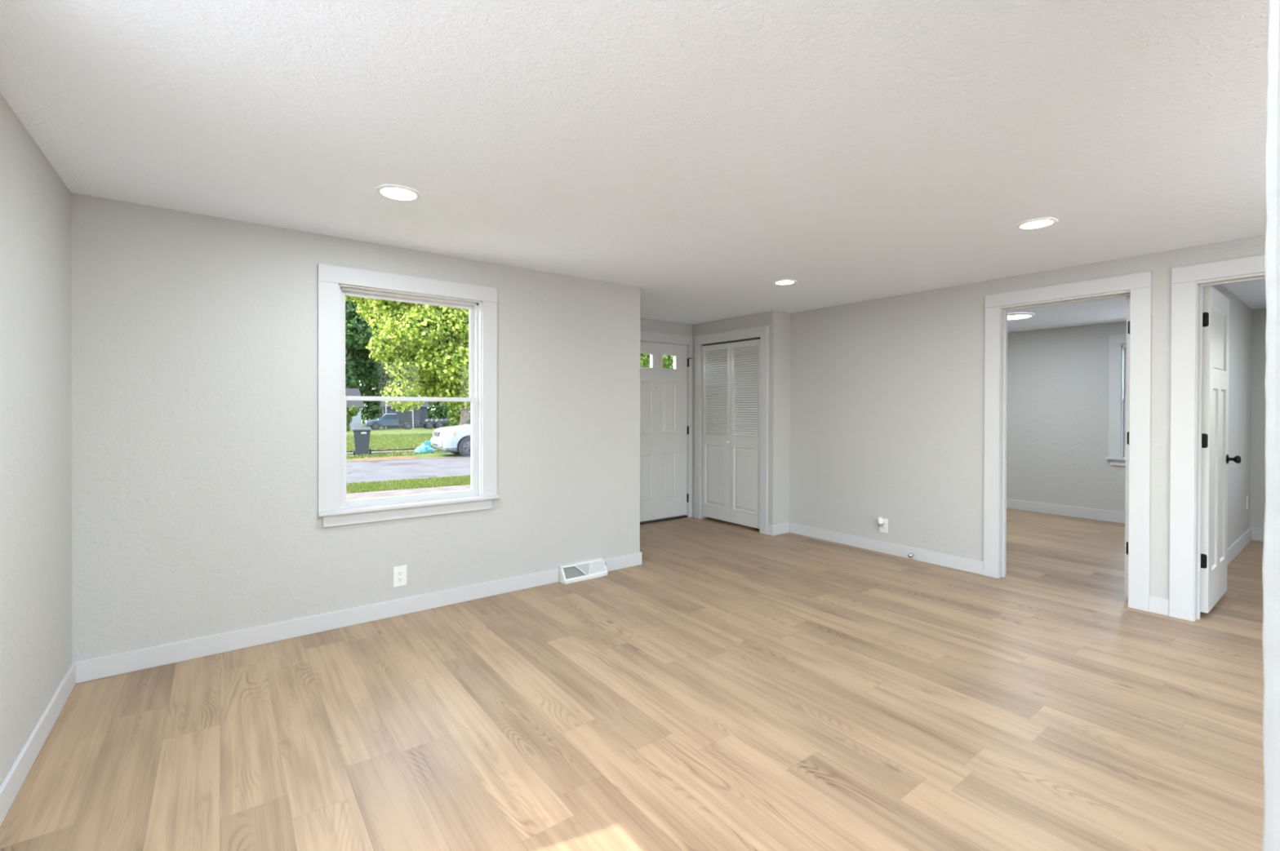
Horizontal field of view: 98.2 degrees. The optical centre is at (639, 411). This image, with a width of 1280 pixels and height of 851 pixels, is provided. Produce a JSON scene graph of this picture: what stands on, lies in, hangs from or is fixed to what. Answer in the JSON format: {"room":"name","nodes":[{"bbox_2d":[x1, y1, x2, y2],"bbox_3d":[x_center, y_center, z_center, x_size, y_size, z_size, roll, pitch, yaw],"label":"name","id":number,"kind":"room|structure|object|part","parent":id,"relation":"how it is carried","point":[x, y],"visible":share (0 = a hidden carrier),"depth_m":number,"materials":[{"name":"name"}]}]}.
{"room":"empty living room","nodes":[
{"label":"empty living room","id":0,"kind":"room"},
{"bbox_2d":[0,93,72,785],"bbox_3d":[-0.652,0.149,-0.194,0.150,2.300,6.874,0,0,-37],"label":"wall","id":1,"kind":"structure","parent":0,"point":[36,633],"depth_m":2.04,"materials":[{"name":"grey paint"}]},
{"bbox_2d":[0,662,75,826],"bbox_3d":[-0.585,1.248,-0.144,0.014,0.102,6.860,0,0,-37],"label":"baseboard","id":2,"kind":"structure","parent":1,"relation":"attached to","point":[15,777],"depth_m":2.03,"materials":[{"name":"grey paint"}]},
{"bbox_2d":[71,192,639,662],"bbox_3d":[-1.435,0.127,3.614,3.484,2.300,0.150,0,0,-37],"label":"wall","id":3,"kind":"structure","parent":0,"point":[194,336],"depth_m":3.04,"materials":[{"name":"grey paint"}]},
{"bbox_2d":[71,551,641,684],"bbox_3d":[-1.701,1.223,4.104,3.348,0.102,1.267,0,0,-37],"label":"baseboard","id":4,"kind":"structure","parent":3,"relation":"attached to","point":[86,670],"depth_m":3.15,"materials":[{"name":"grey paint"}]},
{"bbox_2d":[393,565,406,587],"bbox_3d":[-1.502,1.035,3.471,0.078,0.125,0.008,0,0,-37],"label":"electrical outlet","id":5,"kind":"object","parent":3,"relation":"attached to","point":[399,572],"visible":1,"depth_m":3.47,"materials":[{"name":"white plastic"}]},
{"bbox_2d":[397,577,403,582],"bbox_3d":[-1.500,1.054,3.470,0.034,0.027,0.003,0,0,-37],"label":"receptacle","id":6,"kind":"object","parent":5,"relation":"attached to","point":[399,579],"depth_m":3.47,"materials":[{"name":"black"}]},
{"bbox_2d":[397,571,403,575],"bbox_3d":[-1.500,1.015,3.470,0.034,0.027,0.003,0,0,-37],"label":"receptacle","id":7,"kind":"object","parent":5,"relation":"attached to","point":[399,573],"depth_m":3.47,"materials":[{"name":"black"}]},
{"bbox_2d":[317,263,499,527],"bbox_3d":[-1.462,-0.089,3.572,1.087,1.522,0.213,0,0,-37],"label":"window","id":8,"kind":"structure","parent":3,"relation":"in","point":[335,283],"depth_m":3.46,"materials":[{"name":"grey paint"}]},
{"bbox_3d":[-1.485,-0.397,3.600,0.829,0.668,0.027,0,0,-37],"label":"sash","id":9,"kind":"part","parent":8,"relation":"part of","materials":[{"name":"white plastic"}]},
{"bbox_3d":[-1.429,0.593,3.530,1.087,0.020,0.098,0,0,-37],"label":"sill","id":10,"kind":"part","parent":8,"relation":"part of","materials":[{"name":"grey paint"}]},
{"bbox_3d":[-1.466,0.241,3.576,0.833,0.664,0.028,0,0,-37],"label":"sash","id":11,"kind":"part","parent":8,"relation":"part of","materials":[{"name":"white plastic"}]},
{"bbox_3d":[-1.474,-0.080,3.586,0.851,1.323,0.085,0,0,-37],"label":"frame","id":12,"kind":"part","parent":8,"relation":"part of","materials":[{"name":"white plastic"}]},
{"bbox_2d":[0,508,1263,850],"bbox_3d":[2.508,1.290,2.995,9.032,0.001,8.447,0,0,-37],"label":"floor","id":13,"kind":"structure","parent":0,"point":[735,687],"depth_m":2.34,"materials":[{"name":"wood"}]},
{"bbox_2d":[559,558,608,584],"bbox_3d":[-0.428,1.219,4.230,0.383,0.115,0.091,0,0,-37],"label":"floor vent","id":14,"kind":"object","parent":13,"relation":"in","point":[588,570],"visible":1,"depth_m":4.21,"materials":[{"name":"white metal"}]},
{"bbox_2d":[640,515,688,524],"bbox_3d":[0.158,1.255,6.391,0.915,0.022,0.154,0,0,-37],"label":"threshold","id":15,"kind":"object","parent":13,"relation":"on","point":[682,516],"visible":0.36,"depth_m":6.39,"materials":[{"name":"grey metal"}]},
{"bbox_2d":[0,0,1269,333],"bbox_3d":[2.514,-1.085,2.982,9.032,0.150,8.447,0,0,-37],"label":"ceiling","id":16,"kind":"structure","parent":0,"point":[700,157],"depth_m":1.98,"materials":[{"name":"white paint"}]},
{"bbox_2d":[376,185,421,201],"bbox_3d":[-1.125,-1.013,2.586,0.192,0.005,0.192,0,0,-37],"label":"recessed light","id":17,"kind":"object","parent":16,"relation":"in","point":[395,193],"visible":1,"depth_m":2.58,"materials":[{"name":"white plastic"}]},
{"bbox_2d":[773,280,795,285],"bbox_3d":[1.147,-1.017,4.390,0.176,0.005,0.176,0,0,-37],"label":"recessed light","id":18,"kind":"object","parent":16,"relation":"in","point":[782,282],"visible":1,"depth_m":4.39,"materials":[{"name":"white plastic"}]},
{"bbox_2d":[1007,313,1034,320],"bbox_3d":[3.994,-1.012,5.961,0.400,0.019,0.400,0,0,-37],"label":"recessed light","id":19,"kind":"object","parent":16,"relation":"in","point":[1011,316],"visible":0.58,"depth_m":5.90,"materials":[{"name":"white plastic"}]},
{"bbox_2d":[1016,217,1057,230],"bbox_3d":[2.139,-1.007,2.990,0.184,0.005,0.184,0,0,-37],"label":"recessed light","id":20,"kind":"object","parent":16,"relation":"in","point":[1039,223],"visible":1,"depth_m":2.98,"materials":[{"name":"white plastic"}]},
{"bbox_2d":[640,318,727,435],"bbox_3d":[0.210,0.116,6.425,2.528,2.300,0.150,0,0,-37],"label":"wall","id":21,"kind":"structure","parent":0,"point":[646,325],"depth_m":6.48,"materials":[{"name":"grey paint"}]},
{"bbox_2d":[640,341,692,521],"bbox_3d":[0.224,0.229,6.340,0.957,2.016,0.117,0,0,-37],"label":"door","id":22,"kind":"structure","parent":21,"relation":"in","point":[664,427],"depth_m":6.39,"materials":[{"name":"white paint"}]},
{"bbox_3d":[0.060,-0.568,6.221,0.274,0.211,0.010,0,0,-37],"label":"lite frame","id":23,"kind":"part","parent":22,"relation":"part of","materials":[{"name":"white paint"}]},
{"bbox_3d":[0.340,-0.569,6.432,0.274,0.211,0.010,0,0,-37],"label":"lite frame","id":24,"kind":"part","parent":22,"relation":"part of","materials":[{"name":"white paint"}]},
{"bbox_2d":[640,331,693,517],"bbox_3d":[0.150,0.188,6.367,1.077,2.156,0.170,0,0,-37],"label":"door frame","id":25,"kind":"structure","parent":21,"relation":"attached to","point":[644,335],"depth_m":6.60,"materials":[{"name":"grey paint"}]},
{"bbox_2d":[692,310,779,525],"bbox_3d":[1.030,0.119,6.181,0.100,2.300,1.227,0,0,-37],"label":"wall","id":26,"kind":"structure","parent":0,"point":[771,318],"depth_m":5.70,"materials":[{"name":"grey paint"}]},
{"bbox_2d":[702,338,759,528],"bbox_3d":[0.995,0.237,6.148,0.063,1.992,0.888,0,0,-37],"label":"door","id":27,"kind":"structure","parent":26,"relation":"in","point":[731,460],"depth_m":6.13,"materials":[{"name":"white paint"}]},
{"bbox_3d":[0.870,0.737,6.336,0.026,0.707,0.352,0,0,-37],"label":"raised panel","id":28,"kind":"part","parent":27,"relation":"part of","materials":[{"name":"white paint"}]},
{"bbox_3d":[1.139,0.739,5.979,0.026,0.707,0.346,0,0,-37],"label":"raised panel","id":29,"kind":"part","parent":27,"relation":"part of","materials":[{"name":"white paint"}]},
{"bbox_2d":[693,325,768,534],"bbox_3d":[1.022,0.192,6.175,0.120,2.154,1.098,0,0,-37],"label":"door frame","id":30,"kind":"structure","parent":26,"relation":"attached to","point":[762,332],"depth_m":5.93,"materials":[{"name":"grey paint"}]},
{"bbox_2d":[702,337,759,346],"bbox_3d":[1.014,-0.770,6.160,0.048,0.011,0.907,0,0,-37],"label":"track","id":31,"kind":"object","parent":26,"relation":"attached to","point":[758,338],"visible":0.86,"depth_m":6.15,"materials":[{"name":"black"}]},
{"bbox_2d":[735,346,758,436],"bbox_3d":[1.564,0.118,6.646,0.100,2.300,1.127,0,0,-37],"label":"wall","id":32,"kind":"structure","parent":0,"point":[756,346],"depth_m":6.85,"materials":[{"name":"grey paint"}]},
{"bbox_2d":[778,311,790,524],"bbox_3d":[1.527,0.122,5.849,0.294,2.300,0.100,0,0,-37],"label":"wall","id":33,"kind":"structure","parent":0,"point":[784,317],"depth_m":5.77,"materials":[{"name":"grey paint"}]},
{"bbox_2d":[767,523,789,536],"bbox_3d":[1.438,1.222,5.759,0.269,0.102,0.078,0,0,-37],"label":"baseboard","id":34,"kind":"structure","parent":33,"relation":"attached to","point":[776,530],"depth_m":5.70,"materials":[{"name":"grey paint"}]},
{"bbox_2d":[789,235,1266,599],"bbox_3d":[3.702,0.142,3.106,0.125,2.300,6.900,0,0,-37],"label":"wall","id":35,"kind":"structure","parent":0,"point":[887,393],"depth_m":4.76,"materials":[{"name":"grey paint"}]},
{"bbox_2d":[880,518,888,533],"bbox_3d":[2.196,1.032,4.994,0.008,0.125,0.078,0,0,-37],"label":"electrical outlet","id":36,"kind":"object","parent":35,"relation":"attached to","point":[884,528],"visible":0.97,"depth_m":4.98,"materials":[{"name":"white plastic"}]},
{"bbox_2d":[877,517,883,526],"bbox_3d":[2.164,0.993,4.986,0.052,0.079,0.045,0,0,-37],"label":"air freshener","id":37,"kind":"object","parent":36,"relation":"attached to","point":[880,521],"visible":1,"depth_m":4.97,"materials":[{"name":"white plastic"}]},
{"bbox_2d":[907,552,914,558],"bbox_3d":[2.325,1.240,4.759,0.057,0.038,0.038,0,0,-37],"label":"door stop","id":38,"kind":"object","parent":35,"relation":"attached to","point":[909,555],"visible":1,"depth_m":4.74,"materials":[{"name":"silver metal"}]},
{"bbox_2d":[790,523,1168,616],"bbox_3d":[2.452,1.230,4.650,0.014,0.102,2.914,0,0,-37],"label":"baseboard","id":39,"kind":"structure","parent":35,"relation":"attached to","point":[1157,605],"depth_m":4.82,"materials":[{"name":"grey paint"}]},
{"bbox_2d":[983,271,1151,612],"bbox_3d":[3.033,0.194,3.980,0.148,2.185,0.969,0,0,-37],"label":"door frame","id":40,"kind":"structure","parent":35,"relation":"attached to","point":[1140,284],"depth_m":3.80,"materials":[{"name":"grey paint"}]},
{"bbox_2d":[1124,296,1129,596],"bbox_3d":[3.593,0.237,4.004,0.770,2.044,0.112,0,0,-37],"label":"door","id":41,"kind":"structure","parent":35,"relation":"in","point":[1127,384],"depth_m":3.76,"materials":[{"name":"white paint"}]},
{"bbox_2d":[1168,254,1265,622],"bbox_3d":[3.672,0.200,3.132,0.148,2.185,0.967,0,0,-37],"label":"door frame","id":42,"kind":"structure","parent":35,"relation":"attached to","point":[1184,278],"depth_m":3.42,"materials":[{"name":"grey paint"}]},
{"bbox_2d":[1200,285,1241,613],"bbox_3d":[3.811,0.239,3.674,0.801,2.044,0.173,0,0,-37],"label":"door","id":43,"kind":"structure","parent":35,"relation":"in","point":[1215,459],"depth_m":3.61,"materials":[{"name":"white paint"}]},
{"bbox_3d":[4.114,0.334,3.838,0.066,0.066,0.069,0,0,-37],"label":"knob","id":44,"kind":"part","parent":43,"relation":"part of","materials":[{"name":"black metal"}]},
{"bbox_2d":[1006,308,1266,528],"bbox_3d":[6.074,0.134,5.664,0.120,2.300,8.127,0,0,-37],"label":"wall","id":45,"kind":"structure","parent":0,"point":[1057,414],"depth_m":6.71,"materials":[{"name":"grey paint"}]},
{"bbox_2d":[1006,498,1124,524],"bbox_3d":[5.165,1.214,6.760,0.014,0.125,2.840,0,0,-37],"label":"baseboard","id":46,"kind":"structure","parent":45,"relation":"attached to","point":[1062,510],"depth_m":6.72,"materials":[{"name":"grey paint"}]},
{"bbox_2d":[1105,334,1126,466],"bbox_3d":[5.745,-0.121,6.059,0.170,1.495,0.987,0,0,-37],"label":"window","id":47,"kind":"structure","parent":45,"relation":"in","point":[1117,353],"depth_m":6.35,"materials":[{"name":"grey paint"}]},
{"bbox_3d":[5.707,0.548,6.044,0.090,0.023,0.972,0,0,-37],"label":"sill","id":48,"kind":"part","parent":47,"relation":"part of","materials":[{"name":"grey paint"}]},
{"bbox_3d":[5.787,-0.101,6.043,0.122,1.275,0.820,0,0,-37],"label":"frame","id":49,"kind":"part","parent":47,"relation":"part of","materials":[{"name":"white plastic"}]},
{"bbox_3d":[5.782,0.197,6.040,0.026,0.670,0.790,0,0,-37],"label":"sash","id":50,"kind":"part","parent":47,"relation":"part of","materials":[{"name":"white plastic"}]},
{"bbox_3d":[5.811,-0.411,6.058,0.025,0.625,0.790,0,0,-37],"label":"sash","id":51,"kind":"part","parent":47,"relation":"part of","materials":[{"name":"white plastic"}]},
{"bbox_2d":[1211,284,1251,547],"bbox_3d":[4.741,0.137,4.582,3.312,2.300,0.115,0,0,-37],"label":"wall","id":52,"kind":"structure","parent":0,"point":[1240,314],"depth_m":5.04,"materials":[{"name":"grey paint"}]},
{"bbox_2d":[1226,527,1263,565],"bbox_3d":[5.419,1.231,3.686,3.312,0.125,2.145,0,0,-37],"label":"baseboard","id":53,"kind":"structure","parent":52,"relation":"attached to","point":[1251,534],"depth_m":5.21,"materials":[{"name":"grey paint"}]},
{"bbox_2d":[1246,496,1248,509],"bbox_3d":[5.899,0.890,5.383,0.078,0.125,0.008,0,0,-37],"label":"electrical outlet","id":54,"kind":"object","parent":52,"relation":"attached to","point":[1246,496],"visible":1,"depth_m":5.37,"materials":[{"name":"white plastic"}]},
{"bbox_2d":[1262,0,1279,850],"bbox_3d":[0.991,0.148,0.720,0.652,2.300,0.194,0,0,-37],"label":"wall","id":55,"kind":"structure","parent":0,"point":[1271,552],"depth_m":0.59,"materials":[{"name":"grey paint"}]},
{"label":"outside","id":56,"kind":"structure","parent":0,"visible":0},
{"bbox_2d":[346,420,462,461],"bbox_3d":[-10.979,1.955,64.382,200.000,0.752,144.000,0,0,-37],"label":"lawn","id":57,"kind":"structure","parent":56,"point":[381,431],"depth_m":47.68,"materials":[{"name":"green plant"}]},
{"bbox_2d":[346,405,359,431],"bbox_3d":[-29.742,0.687,55.281,3.190,2.763,1.803,0,0,-37],"label":"bush","id":58,"kind":"object","parent":57,"relation":"on","point":[349,413],"visible":0.32,"depth_m":55.40,"materials":[{"name":"green plant"}]},
{"bbox_2d":[345,388,364,430],"bbox_3d":[-35.245,-0.255,61.095,7.700,4.600,6.800,0,0,-37],"label":"house","id":59,"kind":"structure","parent":57,"relation":"on","point":[356,421],"depth_m":60.74,"materials":[{"name":"grey"}]},
{"bbox_2d":[352,427,371,455],"bbox_3d":[-11.334,1.241,22.609,0.684,1.118,0.804,0,0,-25],"label":"bin","id":60,"kind":"object","parent":57,"relation":"on","point":[362,435],"visible":1,"depth_m":22.34,"materials":[{"name":"grey plastic"}]},
{"bbox_3d":[-11.321,0.727,22.582,0.684,0.089,0.752,0,0,-25],"label":"lid","id":61,"kind":"part","parent":60,"relation":"part of","materials":[{"name":"grey plastic"}]},
{"bbox_2d":[345,296,393,391],"bbox_3d":[-38.874,-9.930,70.595,14.021,24.389,9.740,0,0,-37],"label":"shade tree","id":62,"kind":"object","parent":57,"relation":"on","point":[358,362],"visible":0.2,"depth_m":70.24,"materials":[{"name":"green plant"}]},
{"bbox_2d":[346,331,412,424],"bbox_3d":[-40.365,-9.900,84.852,12.798,28.821,8.649,0,0,-37],"label":"shade tree","id":63,"kind":"object","parent":57,"relation":"on","point":[372,410],"visible":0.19,"depth_m":83.80,"materials":[{"name":"green plant"}]},
{"bbox_2d":[349,456,417,461],"bbox_3d":[-9.628,1.784,20.971,2.603,0.040,1.560,0,0,-37],"label":"leaf litter","id":64,"kind":"object","parent":57,"relation":"on","point":[401,457],"visible":0.85,"depth_m":20.87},
{"bbox_2d":[363,413,418,430],"bbox_3d":[-27.425,1.151,61.153,5.420,1.800,1.974,0,0,-31],"label":"pickup truck","id":65,"kind":"object","parent":57,"relation":"on","point":[385,420],"visible":0.98,"depth_m":60.15,"materials":[{"name":"blue metal"}]},
{"bbox_2d":[346,433,450,458],"bbox_3d":[-14.810,1.807,32.931,12.068,0.399,26.075,0,0,-37],"label":"grass","id":66,"kind":"structure","parent":57,"relation":"on","point":[385,438],"depth_m":29.95,"materials":[{"name":"green plant"}]},
{"bbox_2d":[380,401,429,428],"bbox_3d":[-28.698,0.414,67.643,5.250,3.300,3.000,0,0,-28],"label":"shed","id":67,"kind":"object","parent":57,"relation":"on","point":[420,414],"visible":0.41,"depth_m":66.68,"materials":[{"name":"grey wood"}]},
{"bbox_2d":[345,296,471,425],"bbox_3d":[-15.064,-5.533,42.053,14.623,15.092,10.709,0,0,-37],"label":"maple tree","id":68,"kind":"object","parent":57,"relation":"on","point":[438,335],"visible":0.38,"depth_m":38.80,"materials":[{"name":"green plant"}]},
{"bbox_2d":[346,475,471,493],"bbox_3d":[-5.047,1.813,14.182,8.112,0.098,2.059,0,0,-35],"label":"grass verge","id":69,"kind":"structure","parent":57,"relation":"on","point":[353,487],"depth_m":13.71,"materials":[{"name":"green plant"}]},
{"bbox_2d":[397,377,434,409],"bbox_3d":[-44.015,-10.916,99.440,18.157,26.182,9.054,0,0,-37],"label":"shade tree","id":70,"kind":"object","parent":57,"relation":"on","point":[409,377],"visible":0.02,"depth_m":100.86,"materials":[{"name":"green plant"}]},
{"bbox_2d":[414,440,435,453],"bbox_3d":[-9.404,1.542,24.172,0.886,0.482,0.593,0,0,-37],"label":"plastic bag","id":71,"kind":"object","parent":57,"relation":"on","point":[424,447],"visible":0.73,"depth_m":24.04,"materials":[{"name":"blue plastic"}]},
{"bbox_2d":[412,355,454,426],"bbox_3d":[-27.249,-9.119,79.546,13.587,24.258,9.542,0,0,-37],"label":"shade tree","id":72,"kind":"object","parent":57,"relation":"on","point":[441,411],"visible":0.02,"depth_m":76.47,"materials":[{"name":"green plant"}]},
{"bbox_2d":[418,418,449,429],"bbox_3d":[-23.549,1.466,63.538,3.520,1.140,2.241,0,0,-33],"label":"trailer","id":73,"kind":"object","parent":57,"relation":"on","point":[428,424],"visible":0.99,"depth_m":63.05,"materials":[{"name":"grey metal"}]},
{"bbox_3d":[-23.066,1.261,62.777,2.900,0.120,0.040,0,0,-33],"label":"rail","id":74,"kind":"part","parent":73,"relation":"part of","materials":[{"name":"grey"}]},
{"bbox_2d":[431,418,471,456],"bbox_3d":[-5.960,0.845,23.420,5.202,1.930,2.440,0,0,-33],"label":"suv","id":75,"kind":"object","parent":57,"relation":"on","point":[456,440],"visible":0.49,"depth_m":21.63,"materials":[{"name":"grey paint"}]},
{"bbox_2d":[433,431,439,436],"bbox_3d":[-8.075,0.917,22.047,0.085,0.190,0.840,0,0,-33],"label":"grille","id":76,"kind":"object","parent":75,"relation":"attached to","point":[435,433],"depth_m":21.94,"materials":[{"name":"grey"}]},
{"bbox_2d":[445,404,461,426],"bbox_3d":[-22.390,0.274,67.735,2.185,3.582,2.997,0,0,28],"label":"bush","id":77,"kind":"object","parent":57,"relation":"on","point":[454,415],"visible":0.65,"depth_m":66.89,"materials":[{"name":"green plant"}]},
{"bbox_2d":[640,353,673,368],"bbox_3d":[1.425,-5.357,57.592,14.045,14.686,13.490,0,0,-3],"label":"tree","id":78,"kind":"object","parent":57,"relation":"on","point":[668,361],"visible":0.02,"depth_m":53.66,"materials":[{"name":"green plant"}]},
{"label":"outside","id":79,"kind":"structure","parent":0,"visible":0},
{"bbox_2d":[346,457,471,484],"bbox_3d":[-6.260,1.880,15.806,130.969,0.100,10.606,0,0,-31],"label":"street","id":80,"kind":"structure","parent":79,"point":[364,471],"depth_m":17.27,"materials":[{"name":"grey asphalt"}]},
{"bbox_2d":[346,456,471,462],"bbox_3d":[-9.107,1.827,20.382,130.796,0.100,0.169,0,0,-31],"label":"curb","id":81,"kind":"object","parent":80,"relation":"on","point":[456,456],"visible":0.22,"depth_m":20.55,"materials":[{"name":"grey concrete"}]},
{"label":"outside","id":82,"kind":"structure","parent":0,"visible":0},
{"bbox_2d":[346,448,436,454],"bbox_3d":[-11.354,1.808,23.308,130.190,0.100,3.171,0,0,-35],"label":"sidewalk","id":83,"kind":"structure","parent":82,"point":[435,449],"depth_m":24.41,"materials":[{"name":"concrete"}]},
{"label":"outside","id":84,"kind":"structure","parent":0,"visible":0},
{"bbox_2d":[346,484,471,500],"bbox_3d":[-3.456,1.883,12.867,130.726,0.100,2.289,0,0,-32],"label":"sidewalk","id":85,"kind":"structure","parent":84,"point":[359,495],"depth_m":12.47,"materials":[{"name":"concrete"}]}
]}

